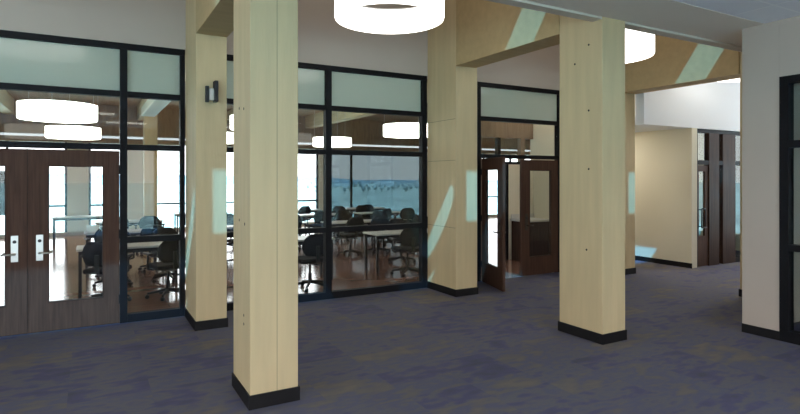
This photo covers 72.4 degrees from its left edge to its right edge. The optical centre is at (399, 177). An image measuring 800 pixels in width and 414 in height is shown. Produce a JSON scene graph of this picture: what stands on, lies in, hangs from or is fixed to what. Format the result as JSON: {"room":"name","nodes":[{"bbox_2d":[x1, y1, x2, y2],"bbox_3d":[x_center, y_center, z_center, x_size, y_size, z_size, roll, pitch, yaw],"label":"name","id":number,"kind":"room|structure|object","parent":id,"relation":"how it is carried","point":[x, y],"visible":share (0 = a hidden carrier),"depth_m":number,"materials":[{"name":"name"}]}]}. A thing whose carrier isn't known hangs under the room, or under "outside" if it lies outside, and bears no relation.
{"room":"building lobby","nodes":[
{"label":"building lobby","id":0,"kind":"room"},
{"bbox_2d":[67,142,88,231],"bbox_3d":[-10.210,0.290,17.346,0.580,2.819,0.250,0,0,-30],"label":"wall pier","id":1,"kind":"object","parent":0,"point":[77,177],"visible":0.79,"depth_m":17.23,"materials":[{"name":"paint"}]},
{"bbox_2d":[127,144,142,228],"bbox_3d":[-8.713,0.290,18.194,0.780,2.819,0.250,0,0,-30],"label":"wall pier","id":2,"kind":"object","parent":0,"point":[134,157],"visible":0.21,"depth_m":18.03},
{"bbox_2d":[185,0,227,330],"bbox_3d":[-2.446,-1.350,6.877,0.379,6.300,0.822,0,0,-30],"label":"wall column","id":3,"kind":"structure","parent":0,"point":[206,55],"depth_m":6.55,"materials":[{"name":"beige wood"}]},
{"bbox_2d":[205,80,217,102],"bbox_3d":[-2.228,-1.025,6.473,0.133,0.250,0.119,0,0,-30],"label":"wall lamp","id":4,"kind":"object","parent":3,"relation":"attached to","point":[211,94],"visible":1,"depth_m":6.46,"materials":[{"name":"black plastic"}]},
{"bbox_2d":[6,79,427,122],"bbox_3d":[-1.643,-2.450,15.069,26.000,0.200,12.160,0,0,-30],"label":"ceiling","id":5,"kind":"structure","parent":0,"point":[98,100],"depth_m":16.80,"materials":[{"name":"brown wood"}]},
{"bbox_2d":[0,90,14,114],"bbox_3d":[-8.683,-2.125,11.062,0.280,0.450,12.110,0,0,-30],"label":"timber beam","id":6,"kind":"structure","parent":5,"relation":"attached to","point":[7,102],"depth_m":15.12,"materials":[{"name":"wood"}]},
{"bbox_2d":[16,92,97,122],"bbox_3d":[-5.354,-1.630,8.575,1.088,1.440,1.088,0,0,-30],"label":"pendant lamp","id":7,"kind":"object","parent":5,"relation":"hanging from","point":[40,110],"visible":0.98,"depth_m":8.20,"materials":[{"name":"white plastic"}]},
{"bbox_2d":[45,93,100,139],"bbox_3d":[-7.329,-1.610,12.283,1.088,1.440,1.088,0,0,-30],"label":"pendant lamp","id":8,"kind":"object","parent":5,"relation":"hanging from","point":[68,132],"visible":0.98,"depth_m":11.87,"materials":[{"name":"white plastic"}]},
{"bbox_2d":[141,99,170,116],"bbox_3d":[-4.232,-1.800,9.556,0.260,1.100,3.600,0,0,-30],"label":"timber beam","id":9,"kind":"structure","parent":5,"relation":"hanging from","point":[151,108],"depth_m":9.84,"materials":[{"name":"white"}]},
{"bbox_2d":[137,54,185,120],"bbox_3d":[-5.560,-2.125,12.832,0.280,0.450,12.110,0,0,-30],"label":"timber beam","id":10,"kind":"structure","parent":5,"relation":"attached to","point":[139,117],"depth_m":16.81,"materials":[{"name":"wood"}]},
{"bbox_2d":[227,131,233,143],"bbox_3d":[-4.658,-1.610,13.797,1.088,1.440,1.088,0,0,-30],"label":"pendant lamp","id":11,"kind":"object","parent":5,"relation":"hanging from","point":[230,135],"visible":0.19,"depth_m":13.56,"materials":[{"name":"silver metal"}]},
{"bbox_2d":[227,108,233,124],"bbox_3d":[-3.071,-2.125,14.242,0.280,0.450,12.110,0,0,-30],"label":"timber beam","id":12,"kind":"structure","parent":5,"relation":"attached to","point":[231,111],"depth_m":18.97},
{"bbox_2d":[230,114,233,129],"bbox_3d":[-2.587,-1.610,10.143,1.088,1.440,1.088,0,0,-30],"label":"pendant lamp","id":13,"kind":"object","parent":5,"relation":"hanging from","point":[231,115],"visible":0.17,"depth_m":9.83,"materials":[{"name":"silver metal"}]},
{"bbox_2d":[313,110,322,146],"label":"pendant lamp","id":14,"kind":"object","parent":5,"relation":"hanging from","point":[318,140],"depth_m":15.09,"materials":[{"name":"white plastic"}]},
{"bbox_2d":[332,112,351,147],"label":"pendant lamp","id":15,"kind":"object","parent":5,"relation":"hanging from","point":[340,141],"depth_m":15.02,"materials":[{"name":"white plastic"}]},
{"bbox_2d":[305,82,427,128],"bbox_3d":[-0.505,-2.125,15.697,0.280,0.450,12.110,0,0,-30],"label":"timber beam","id":16,"kind":"structure","parent":5,"relation":"attached to","point":[342,116],"depth_m":18.41,"materials":[{"name":"wood"}]},
{"bbox_2d":[383,115,427,137],"bbox_3d":[0.179,-1.610,11.711,1.088,1.440,1.088,0,0,-30],"label":"pendant lamp","id":17,"kind":"object","parent":5,"relation":"hanging from","point":[394,129],"visible":0.64,"depth_m":11.23,"materials":[{"name":"white plastic"}]},
{"bbox_2d":[0,214,496,238],"bbox_3d":[-4.703,1.810,20.467,26.000,0.220,0.250,0,0,-30],"label":"sill","id":18,"kind":"structure","parent":0,"point":[489,215],"depth_m":17.18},
{"bbox_2d":[0,100,529,149],"bbox_3d":[-4.703,-1.860,20.467,26.000,0.980,0.250,0,0,-30],"label":"wall","id":19,"kind":"structure","parent":0,"point":[370,132],"depth_m":18.63,"materials":[{"name":"brown wood"}]},
{"bbox_2d":[0,132,529,151],"bbox_3d":[-4.692,-1.325,20.448,26.000,0.090,0.006,0,0,-30],"label":"window","id":20,"kind":"structure","parent":19,"relation":"in","point":[1,133],"depth_m":18.75,"materials":[{"name":"clear glass"}]},
{"bbox_2d":[0,135,529,154],"bbox_3d":[-4.703,-1.200,20.467,26.000,0.160,0.250,0,0,-30],"label":"wall","id":21,"kind":"structure","parent":0,"point":[2,137],"depth_m":18.46,"materials":[{"name":"brown wood"}]},
{"bbox_2d":[7,142,66,231],"bbox_3d":[-13.225,0.290,15.608,6.380,2.819,0.100,0,0,-30],"label":"window","id":22,"kind":"structure","parent":21,"relation":"in","point":[65,205],"depth_m":17.12,"materials":[{"name":"brown metal"}]},
{"bbox_2d":[89,149,119,224],"bbox_3d":[-9.493,0.290,17.724,1.040,2.819,0.100,0,0,-30],"label":"window","id":23,"kind":"structure","parent":21,"relation":"in","point":[90,204],"depth_m":17.45,"materials":[{"name":"brown metal"}]},
{"bbox_2d":[157,154,317,208],"bbox_3d":[-5.778,0.290,19.829,5.940,2.819,0.100,0,0,-30],"label":"window","id":24,"kind":"structure","parent":21,"relation":"in","point":[316,200],"depth_m":21.23,"materials":[{"name":"brown metal"}]},
{"bbox_2d":[332,150,418,218],"bbox_3d":[-0.941,0.290,22.570,4.780,2.819,0.100,0,0,-30],"label":"window","id":25,"kind":"structure","parent":21,"relation":"in","point":[392,182],"depth_m":22.55,"materials":[{"name":"clear glass"}]},
{"bbox_2d":[0,0,559,155],"bbox_3d":[-2.956,-1.350,7.193,15.950,6.300,0.250,0,0,-30],"label":"wall","id":26,"kind":"structure","parent":0,"point":[322,40],"depth_m":7.96,"materials":[{"name":"paint"}]},
{"bbox_2d":[27,148,27,333],"bbox_3d":[-4.302,0.728,6.318,0.008,2.136,0.044,0,0,-30],"label":"door frame","id":27,"kind":"structure","parent":26,"relation":"attached to","point":[27,148],"depth_m":6.30,"materials":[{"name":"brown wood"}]},
{"bbox_2d":[0,321,119,336],"bbox_3d":[-4.313,1.794,6.343,1.890,0.011,0.070,0,0,-30],"label":"trim","id":28,"kind":"structure","parent":26,"relation":"attached to","point":[119,321],"depth_m":6.47,"materials":[{"name":"black rubber"}]},
{"bbox_2d":[0,30,184,322],"bbox_3d":[-4.439,0.062,6.271,3.700,3.475,0.110,0,0,-30],"label":"window","id":29,"kind":"structure","parent":26,"relation":"in","point":[30,62],"depth_m":6.76,"materials":[{"name":"brown metal"}]},
{"bbox_2d":[0,148,26,335],"bbox_3d":[-4.722,0.728,6.088,0.950,2.125,0.183,0,0,-30],"label":"door","id":30,"kind":"structure","parent":29,"relation":"attached to","point":[13,315],"depth_m":6.25,"materials":[{"name":"brown wood"}]},
{"bbox_2d":[28,149,119,332],"bbox_3d":[-3.891,0.728,6.559,0.950,2.125,0.183,0,0,-30],"label":"door","id":31,"kind":"structure","parent":29,"relation":"attached to","point":[44,314],"depth_m":6.48,"materials":[{"name":"brown wood"}]},
{"bbox_2d":[227,54,426,310],"bbox_3d":[-1.046,0.062,8.194,3.370,3.475,0.110,0,0,-30],"label":"window","id":32,"kind":"structure","parent":26,"relation":"in","point":[326,88],"depth_m":8.34,"materials":[{"name":"brown metal"}]},
{"bbox_2d":[477,81,559,281],"bbox_3d":[2.192,0.062,10.030,2.015,3.475,0.110,0,0,-30],"label":"window","id":33,"kind":"structure","parent":26,"relation":"in","point":[495,102],"depth_m":9.96,"materials":[{"name":"brown metal"}]},
{"bbox_2d":[481,157,505,291],"bbox_3d":[1.541,0.728,9.075,0.183,2.125,0.926,0,0,-12],"label":"door","id":34,"kind":"structure","parent":33,"relation":"attached to","point":[492,275],"depth_m":8.82,"materials":[{"name":"brown wood"}]},
{"bbox_2d":[520,160,558,275],"bbox_3d":[2.610,0.728,10.243,0.926,2.125,0.183,0,0,-30],"label":"door","id":35,"kind":"structure","parent":33,"relation":"attached to","point":[540,264],"depth_m":10.19,"materials":[{"name":"brown wood"}]},
{"bbox_2d":[318,149,322,209],"bbox_3d":[-3.119,0.290,21.364,0.200,2.819,0.250,0,0,-30],"label":"wall pier","id":36,"kind":"object","parent":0,"point":[320,157],"visible":0.43,"depth_m":21.24,"materials":[{"name":"paint"}]},
{"bbox_2d":[0,217,799,413],"bbox_3d":[1.769,1.860,9.048,26.000,0.120,26.000,0,0,-30],"label":"floor","id":37,"kind":"structure","parent":0,"point":[686,350],"depth_m":5.58,"materials":[{"name":"carpet"}]},
{"bbox_2d":[0,171,4,214],"bbox_3d":[-7.818,0.835,9.707,1.370,1.930,0.600,0,0,-30],"label":"television","id":38,"kind":"object","parent":37,"relation":"on","point":[2,173],"visible":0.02,"depth_m":9.99,"materials":[{"name":"glass"}]},
{"bbox_2d":[51,215,101,244],"bbox_3d":[-8.808,1.429,15.238,1.500,0.742,0.600,0,0,-30],"label":"table","id":39,"kind":"object","parent":37,"relation":"on","point":[80,217],"visible":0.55,"depth_m":14.98,"materials":[{"name":"white plastic"}]},
{"bbox_2d":[84,227,119,274],"bbox_3d":[-5.507,1.345,10.227,0.670,0.910,0.654,0,0,-41],"label":"chair","id":40,"kind":"object","parent":37,"relation":"on","point":[98,234],"visible":0.17,"depth_m":9.93,"materials":[{"name":"black plastic"}]},
{"bbox_2d":[79,241,133,300],"bbox_3d":[-4.236,1.345,7.914,0.670,0.910,0.654,0,0,-1],"label":"chair","id":41,"kind":"object","parent":37,"relation":"on","point":[91,255],"visible":0.57,"depth_m":7.65,"materials":[{"name":"fabric"}]},
{"bbox_2d":[84,229,141,237],"bbox_3d":[-5.499,1.429,11.021,1.500,0.742,0.600,0,0,-30],"label":"table","id":42,"kind":"object","parent":37,"relation":"on","point":[133,232],"visible":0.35,"depth_m":10.83,"materials":[{"name":"white plastic"}]},
{"bbox_2d":[86,225,98,232],"bbox_3d":[-5.972,0.987,10.639,0.220,0.140,0.160,0,0,-30],"label":"box","id":43,"kind":"object","parent":42,"relation":"on","point":[89,228],"visible":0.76,"depth_m":10.56,"materials":[{"name":"white"}]},
{"bbox_2d":[92,229,134,287],"bbox_3d":[-4.786,1.345,9.158,0.670,0.910,0.654,0,0,-16],"label":"chair","id":44,"kind":"object","parent":37,"relation":"on","point":[128,233],"visible":0.14,"depth_m":9.13,"materials":[{"name":"black plastic"}]},
{"bbox_2d":[99,217,131,228],"bbox_3d":[-6.660,1.345,12.770,0.654,0.910,0.670,0,0,43],"label":"chair","id":45,"kind":"object","parent":37,"relation":"on","point":[128,224],"visible":0.16,"depth_m":12.75,"materials":[{"name":"black plastic"}]},
{"bbox_2d":[76,241,177,297],"bbox_3d":[-4.267,1.429,8.685,1.500,0.742,0.600,0,0,-30],"label":"table","id":46,"kind":"object","parent":37,"relation":"on","point":[141,246],"visible":0.53,"depth_m":8.49,"materials":[{"name":"grey laminate"}]},
{"bbox_2d":[95,219,163,225],"bbox_3d":[-6.706,1.429,13.556,1.500,0.742,0.600,0,0,-30],"label":"table","id":47,"kind":"object","parent":37,"relation":"on","point":[131,222],"visible":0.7,"depth_m":13.35,"materials":[{"name":"white plastic"}]},
{"bbox_2d":[134,216,164,254],"bbox_3d":[-6.010,1.345,13.138,0.670,0.910,0.654,0,0,-24],"label":"chair","id":48,"kind":"object","parent":37,"relation":"on","point":[146,220],"visible":0.43,"depth_m":12.87,"materials":[{"name":"black plastic"}]},
{"bbox_2d":[143,115,156,216],"bbox_3d":[-7.086,-0.025,15.525,0.340,3.650,0.340,0,0,-30],"label":"timber post","id":49,"kind":"object","parent":37,"relation":"on","point":[149,123],"visible":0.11,"depth_m":15.38,"materials":[{"name":"wood"}]},
{"bbox_2d":[136,225,164,272],"bbox_3d":[-4.760,1.345,10.627,0.670,0.910,0.654,0,0,-18],"label":"chair","id":50,"kind":"object","parent":37,"relation":"on","point":[148,229],"visible":0.22,"depth_m":10.34,"materials":[{"name":"fabric"}]},
{"bbox_2d":[142,239,185,300],"bbox_3d":[-3.502,1.345,8.272,0.670,0.910,0.654,0,0,-44],"label":"chair","id":51,"kind":"object","parent":37,"relation":"on","point":[168,251],"visible":0.74,"depth_m":8.06,"materials":[{"name":"black fabric"}]},
{"bbox_2d":[149,227,185,282],"bbox_3d":[-4.078,1.345,9.628,0.670,0.910,0.654,0,0,-39],"label":"chair","id":52,"kind":"object","parent":37,"relation":"on","point":[162,230],"visible":0.38,"depth_m":9.70,"materials":[{"name":"black plastic"}]},
{"bbox_2d":[173,212,227,232],"bbox_3d":[-6.111,1.429,16.767,1.500,0.742,0.600,0,0,-30],"label":"table","id":53,"kind":"object","parent":37,"relation":"on","point":[176,215],"visible":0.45,"depth_m":16.29,"materials":[{"name":"white plastic"}]},
{"bbox_2d":[227,213,233,248],"bbox_3d":[-4.486,1.345,14.001,0.670,0.910,0.654,0,0,-30],"label":"chair","id":54,"kind":"object","parent":37,"relation":"on","point":[230,217],"visible":0.08,"depth_m":13.81,"materials":[{"name":"black plastic"}]},
{"bbox_2d":[227,226,233,263],"bbox_3d":[-3.323,1.345,11.442,0.670,0.910,0.654,0,0,-30],"label":"chair","id":55,"kind":"object","parent":37,"relation":"on","point":[230,241],"visible":0.12,"depth_m":11.31,"materials":[{"name":"fabric"}]},
{"bbox_2d":[227,225,233,231],"bbox_3d":[-3.368,1.429,12.229,1.500,0.742,0.600,0,0,-30],"label":"table","id":56,"kind":"object","parent":37,"relation":"on","point":[229,227],"visible":0.02,"depth_m":11.77,"materials":[{"name":"white plastic"}]},
{"bbox_2d":[232,0,299,410],"bbox_3d":[-1.136,-1.350,4.592,0.412,6.300,0.594,0,0,-30],"label":"column","id":57,"kind":"structure","parent":37,"relation":"on","point":[265,374],"depth_m":4.36,"materials":[{"name":"beige wood"}]},
{"bbox_2d":[298,215,306,249],"bbox_3d":[-2.621,1.345,13.350,0.670,0.910,0.654,0,0,-10],"label":"chair","id":58,"kind":"object","parent":37,"relation":"on","point":[299,216],"visible":0.19,"depth_m":13.58,"materials":[{"name":"black plastic"}]},
{"bbox_2d":[298,206,311,227],"bbox_3d":[-3.194,1.345,17.607,0.654,0.910,0.670,0,0,43],"label":"chair","id":59,"kind":"object","parent":37,"relation":"on","point":[304,209],"visible":0.34,"depth_m":17.39,"materials":[{"name":"black plastic"}]},
{"bbox_2d":[298,209,321,223],"bbox_3d":[-3.414,1.429,18.295,1.500,0.742,0.600,0,0,-30],"label":"table","id":60,"kind":"object","parent":37,"relation":"on","point":[314,211],"visible":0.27,"depth_m":18.37,"materials":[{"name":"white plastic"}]},
{"bbox_2d":[298,234,322,291],"bbox_3d":[-1.462,1.345,8.910,0.670,0.910,0.654,0,0,-35],"label":"chair","id":61,"kind":"object","parent":37,"relation":"on","point":[312,246],"visible":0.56,"depth_m":8.67,"materials":[{"name":"black plastic"}]},
{"bbox_2d":[304,210,322,233],"bbox_3d":[-2.310,1.345,15.234,0.670,0.910,0.654,0,0,-41],"label":"chair","id":62,"kind":"object","parent":37,"relation":"on","point":[318,216],"visible":0.41,"depth_m":14.98,"materials":[{"name":"black plastic"}]},
{"bbox_2d":[298,236,334,279],"bbox_3d":[-1.943,1.429,9.554,1.500,0.742,0.600,0,0,-30],"label":"table","id":63,"kind":"object","parent":37,"relation":"on","point":[301,239],"visible":0.12,"depth_m":9.67,"materials":[{"name":"white plastic"}]},
{"bbox_2d":[298,213,345,236],"bbox_3d":[-2.356,1.429,16.021,1.500,0.742,0.600,0,0,-30],"label":"table","id":64,"kind":"object","parent":37,"relation":"on","point":[303,216],"visible":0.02,"depth_m":15.63,"materials":[{"name":"white plastic"}]},
{"bbox_2d":[332,210,350,241],"bbox_3d":[-1.712,1.345,15.596,0.670,0.910,0.654,0,0,-30],"label":"chair","id":65,"kind":"object","parent":37,"relation":"on","point":[341,214],"visible":0.45,"depth_m":15.34,"materials":[{"name":"black plastic"}]},
{"bbox_2d":[332,206,352,235],"bbox_3d":[-1.840,1.345,17.241,0.670,0.910,0.654,0,0,-27],"label":"chair","id":66,"kind":"object","parent":37,"relation":"on","point":[336,208],"visible":0.29,"depth_m":17.39,"materials":[{"name":"black plastic"}]},
{"bbox_2d":[336,217,363,256],"bbox_3d":[-1.148,1.345,12.675,0.670,0.910,0.654,0,0,-35],"label":"chair","id":67,"kind":"object","parent":37,"relation":"on","point":[353,221],"visible":0.7,"depth_m":12.49,"materials":[{"name":"fabric"}]},
{"bbox_2d":[320,219,383,247],"bbox_3d":[-1.149,1.429,13.487,1.500,0.742,0.600,0,0,-30],"label":"table","id":68,"kind":"object","parent":37,"relation":"on","point":[366,221],"visible":0.15,"depth_m":13.33,"materials":[{"name":"white plastic"}]},
{"bbox_2d":[356,205,372,231],"bbox_3d":[-1.126,1.345,17.704,0.670,0.910,0.654,0,0,-33],"label":"chair","id":69,"kind":"object","parent":37,"relation":"on","point":[360,208],"visible":0.27,"depth_m":17.89,"materials":[{"name":"black plastic"}]},
{"bbox_2d":[345,207,384,210],"bbox_3d":[-1.326,1.429,19.478,1.500,0.742,0.600,0,0,-30],"label":"table","id":70,"kind":"object","parent":37,"relation":"on","point":[353,208],"visible":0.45,"depth_m":19.43,"materials":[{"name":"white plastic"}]},
{"bbox_2d":[355,204,375,217],"bbox_3d":[-1.196,1.345,18.739,0.670,0.910,0.654,0,0,-24],"label":"chair","id":71,"kind":"object","parent":37,"relation":"on","point":[370,207],"visible":0.3,"depth_m":18.53,"materials":[{"name":"black plastic"}]},
{"bbox_2d":[364,216,390,254],"bbox_3d":[-0.508,1.345,13.061,0.670,0.910,0.654,0,0,-12],"label":"chair","id":72,"kind":"object","parent":37,"relation":"on","point":[376,220],"visible":0.39,"depth_m":12.80,"materials":[{"name":"black plastic"}]},
{"bbox_2d":[353,211,402,237],"bbox_3d":[-0.659,1.429,16.983,1.500,0.742,0.600,0,0,-30],"label":"table","id":73,"kind":"object","parent":37,"relation":"on","point":[362,214],"visible":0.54,"depth_m":16.77,"materials":[{"name":"white plastic"}]},
{"bbox_2d":[370,208,391,238],"bbox_3d":[-0.569,1.345,16.221,0.654,0.910,0.670,0,0,38],"label":"chair","id":74,"kind":"object","parent":37,"relation":"on","point":[388,211],"visible":0.34,"depth_m":16.04,"materials":[{"name":"black plastic"}]},
{"bbox_2d":[371,211,393,246],"bbox_3d":[-0.490,1.345,14.558,0.670,0.910,0.654,0,0,-16],"label":"chair","id":75,"kind":"object","parent":37,"relation":"on","point":[376,213],"visible":0.34,"depth_m":14.78,"materials":[{"name":"black plastic"}]},
{"bbox_2d":[363,228,427,273],"bbox_3d":[0.062,1.429,10.863,1.500,0.742,0.600,0,0,-30],"label":"table","id":76,"kind":"object","parent":37,"relation":"on","point":[390,233],"visible":0.57,"depth_m":10.54,"materials":[{"name":"laminate"}]},
{"bbox_2d":[384,219,415,264],"bbox_3d":[0.020,1.345,11.629,0.670,0.910,0.654,0,0,-21],"label":"chair","id":77,"kind":"object","parent":37,"relation":"on","point":[392,221],"visible":0.52,"depth_m":11.62,"materials":[{"name":"fabric"}]},
{"bbox_2d":[389,228,418,276],"bbox_3d":[0.144,1.345,10.188,0.670,0.910,0.654,0,0,-21],"label":"chair","id":78,"kind":"object","parent":37,"relation":"on","point":[409,237],"visible":0.8,"depth_m":9.95,"materials":[{"name":"fabric"}]},
{"bbox_2d":[393,208,416,222],"bbox_3d":[0.157,1.345,16.655,0.670,0.910,0.654,0,0,-18],"label":"chair","id":79,"kind":"object","parent":37,"relation":"on","point":[405,213],"visible":0.48,"depth_m":16.39,"materials":[{"name":"black plastic"}]},
{"bbox_2d":[411,215,427,252],"bbox_3d":[0.470,1.345,13.362,0.670,0.910,0.654,0,0,-7],"label":"chair","id":80,"kind":"object","parent":37,"relation":"on","point":[415,219],"visible":0.09,"depth_m":13.09,"materials":[{"name":"fabric"}]},
{"bbox_2d":[510,213,548,260],"bbox_3d":[2.867,1.300,11.958,0.700,1.000,0.580,0,0,-30],"label":"cabinet","id":81,"kind":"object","parent":37,"relation":"on","point":[539,233],"depth_m":11.80,"materials":[{"name":"brown wood"}]},
{"bbox_2d":[510,218,548,221],"bbox_3d":[2.867,0.919,11.958,0.700,0.038,0.580,0,0,-30],"label":"countertop","id":82,"kind":"structure","parent":81,"relation":"on","point":[531,219],"depth_m":11.86,"materials":[{"name":"grey laminate"}]},
{"bbox_2d":[558,16,626,344],"bbox_3d":[2.196,-1.350,6.276,0.394,6.300,0.649,0,0,-30],"label":"column","id":83,"kind":"structure","parent":37,"relation":"on","point":[592,54],"depth_m":6.06,"materials":[{"name":"beige wood"}]},
{"bbox_2d":[739,52,741,296],"bbox_3d":[5.488,-1.350,8.145,0.404,6.300,0.644,0,0,-30],"label":"column","id":84,"kind":"structure","parent":37,"relation":"on","point":[740,289],"depth_m":8.30,"materials":[{"name":"paint"}]},
{"bbox_2d":[427,152,427,216],"bbox_3d":[1.779,0.290,24.140,1.500,2.819,0.250,0,0,-30],"label":"wall pier","id":85,"kind":"object","parent":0,"point":[427,152],"visible":0.07,"depth_m":23.67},
{"bbox_2d":[427,0,477,296],"bbox_3d":[0.825,-1.350,8.731,0.429,6.300,0.822,0,0,-30],"label":"wall column","id":86,"kind":"structure","parent":0,"point":[452,89],"depth_m":8.45,"materials":[{"name":"beige wood"}]},
{"bbox_2d":[481,121,532,260],"bbox_3d":[1.911,-0.275,11.830,2.490,4.150,0.100,0,0,-30],"label":"wall","id":87,"kind":"structure","parent":0,"point":[490,129],"depth_m":12.09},
{"bbox_2d":[495,138,519,259],"bbox_3d":[2.356,0.460,12.088,1.460,2.680,0.110,0,0,-30],"label":"window","id":88,"kind":"structure","parent":87,"relation":"in","point":[497,140],"depth_m":12.03,"materials":[{"name":"brown metal"}]},
{"bbox_2d":[511,213,533,218],"bbox_3d":[2.737,0.849,12.207,0.660,0.098,0.020,0,0,-30],"label":"backsplash","id":89,"kind":"structure","parent":87,"relation":"attached to","point":[513,216],"depth_m":12.12,"materials":[{"name":"grey laminate"}]},
{"bbox_2d":[517,139,524,161],"bbox_3d":[2.716,-0.620,12.275,0.110,0.520,0.120,0,0,-30],"label":"pier","id":90,"kind":"object","parent":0,"point":[520,142],"visible":0.71,"depth_m":12.24,"materials":[{"name":"wood"}]},
{"bbox_2d":[530,124,553,218],"bbox_3d":[3.455,-0.275,11.843,0.190,4.150,1.600,0,0,-30],"label":"wall","id":91,"kind":"structure","parent":0,"point":[542,143],"depth_m":12.19,"materials":[{"name":"paint"}]},
{"bbox_2d":[625,93,635,274],"bbox_3d":[4.074,-1.350,10.572,0.399,6.300,0.822,0,0,-30],"label":"wall column","id":92,"kind":"structure","parent":0,"point":[630,268],"depth_m":10.24,"materials":[{"name":"beige wood"}]},
{"bbox_2d":[635,125,681,132],"bbox_3d":[4.508,-1.050,11.871,1.650,0.100,2.590,0,0,-30],"label":"ceiling","id":93,"kind":"structure","parent":0,"point":[638,128],"depth_m":11.05,"materials":[{"name":"white"}]},
{"bbox_2d":[526,0,799,45],"bbox_3d":[3.521,-1.848,0.886,21.000,0.204,10.070,0,0,-30],"label":"ceiling","id":94,"kind":"structure","parent":0,"point":[670,15],"depth_m":5.78,"materials":[{"name":"beige"}]},
{"bbox_2d":[486,0,741,51],"bbox_3d":[1.006,-1.765,5.324,21.000,0.090,0.129,0,0,-30],"label":"trim","id":95,"kind":"structure","parent":94,"relation":"attached to","point":[518,3],"depth_m":6.13,"materials":[{"name":"beige"}]},
{"bbox_2d":[635,128,696,267],"bbox_3d":[5.197,0.401,12.146,0.180,2.799,2.790,0,0,-30],"label":"wall","id":96,"kind":"structure","parent":0,"point":[665,160],"depth_m":11.38,"materials":[{"name":"paint"}]},
{"bbox_2d":[635,255,691,268],"bbox_3d":[5.142,1.750,12.046,0.012,0.100,2.690,0,0,-30],"label":"baseboard","id":97,"kind":"structure","parent":96,"relation":"attached to","point":[639,258],"depth_m":11.39,"materials":[{"name":"black rubber"}]},
{"bbox_2d":[635,82,739,131],"bbox_3d":[6.680,-2.750,11.493,5.043,3.500,0.190,0,0,-30],"label":"wall header","id":98,"kind":"structure","parent":0,"point":[713,105],"depth_m":10.92,"materials":[{"name":"white"}]},
{"bbox_2d":[697,129,739,266],"bbox_3d":[6.971,0.403,11.634,2.398,2.795,0.110,0,0,-30],"label":"window","id":99,"kind":"structure","parent":98,"relation":"in","point":[719,145],"depth_m":11.48,"materials":[{"name":"brown wood"}]},
{"bbox_2d":[698,165,707,265],"bbox_3d":[6.170,0.765,11.119,0.370,2.050,0.127,0,0,-30],"label":"door","id":100,"kind":"structure","parent":99,"relation":"attached to","point":[702,240],"depth_m":11.18,"materials":[{"name":"brown wood"}]},
{"bbox_2d":[698,133,703,235],"bbox_3d":[6.715,0.350,12.995,0.100,2.900,2.390,0,0,-30],"label":"wall","id":101,"kind":"structure","parent":0,"point":[700,135],"depth_m":12.57,"materials":[{"name":"paint"}]},
{"bbox_2d":[736,136,739,250],"bbox_3d":[8.347,-1.290,13.868,0.200,6.420,2.900,0,0,-30],"label":"window","id":102,"kind":"structure","parent":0,"point":[737,137],"depth_m":13.57,"materials":[{"name":"glass"}]},
{"bbox_2d":[742,16,799,330],"bbox_3d":[6.464,0.025,2.284,0.200,3.550,9.600,0,0,-30],"label":"wall","id":103,"kind":"structure","parent":0,"point":[760,43],"depth_m":6.22,"materials":[{"name":"paint"}]},
{"bbox_2d":[742,323,778,339],"bbox_3d":[4.104,1.750,6.234,0.011,0.100,0.400,0,0,-30],"label":"baseboard","id":104,"kind":"structure","parent":103,"relation":"attached to","point":[755,330],"depth_m":6.22,"materials":[{"name":"black rubber"}]},
{"bbox_2d":[779,74,799,344],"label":"window","id":105,"kind":"structure","parent":103,"relation":"in","point":[787,143],"depth_m":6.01,"materials":[{"name":"brown metal"}]},
{"bbox_3d":[0.109,-4.600,6.907,21.000,0.200,3.770,0,0,-30],"label":"ceiling","id":106,"kind":"structure","parent":0,"visible":0},
{"bbox_2d":[196,0,233,36],"bbox_3d":[-1.791,-3.095,5.721,0.359,2.790,1.851,0,0,-30],"label":"beam","id":107,"kind":"structure","parent":106,"relation":"attached to","point":[213,17],"depth_m":5.98,"materials":[{"name":"wood"}]},
{"bbox_2d":[335,0,443,33],"bbox_3d":[-0.122,-3.175,6.402,1.288,2.650,1.288,0,0,-30],"label":"pendant lamp","id":108,"kind":"object","parent":106,"relation":"hanging from","point":[351,14],"visible":1,"depth_m":6.86,"materials":[{"name":"white plastic"}]},
{"bbox_2d":[456,0,559,67],"bbox_3d":[1.523,-3.095,7.462,0.372,2.790,2.091,0,0,-30],"label":"beam","id":109,"kind":"structure","parent":106,"relation":"attached to","point":[487,32],"depth_m":7.49,"materials":[{"name":"wood"}]},
{"bbox_2d":[625,29,654,63],"bbox_3d":[3.140,-3.145,8.251,1.288,2.650,1.288,0,0,-30],"label":"pendant lamp","id":110,"kind":"object","parent":106,"relation":"hanging from","point":[639,46],"visible":0.27,"depth_m":7.75,"materials":[{"name":"white plastic"}]},
{"bbox_2d":[625,35,739,93],"bbox_3d":[4.793,-3.035,9.315,0.375,2.910,2.091,0,0,-30],"label":"beam","id":111,"kind":"structure","parent":106,"relation":"attached to","point":[675,63],"depth_m":9.16,"materials":[{"name":"wood"}]},
{"bbox_2d":[718,78,739,81],"bbox_3d":[6.399,-3.185,10.006,1.288,2.650,1.288,0,0,-30],"label":"pendant lamp","id":112,"kind":"object","parent":106,"relation":"hanging from","point":[737,79],"visible":0.02,"depth_m":10.59,"materials":[{"name":"white plastic"}]},
{"label":"outside","id":113,"kind":"structure","parent":0,"visible":0},
{"bbox_2d":[0,183,496,233],"bbox_3d":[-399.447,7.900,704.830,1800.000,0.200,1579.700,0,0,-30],"label":"ground","id":114,"kind":"structure","parent":113,"point":[165,193],"depth_m":181.57,"materials":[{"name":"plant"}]},
{"bbox_2d":[49,173,496,184],"bbox_3d":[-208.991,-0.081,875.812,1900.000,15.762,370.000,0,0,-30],"label":"hills","id":115,"kind":"structure","parent":114,"relation":"on","point":[54,178],"depth_m":722.15,"materials":[{"name":"white"}]},
{"bbox_2d":[298,179,304,185],"bbox_3d":[-97.332,4.497,513.805,13.399,6.606,8.000,0,0,-30],"label":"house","id":116,"kind":"structure","parent":114,"relation":"on","point":[301,181],"depth_m":512.58,"materials":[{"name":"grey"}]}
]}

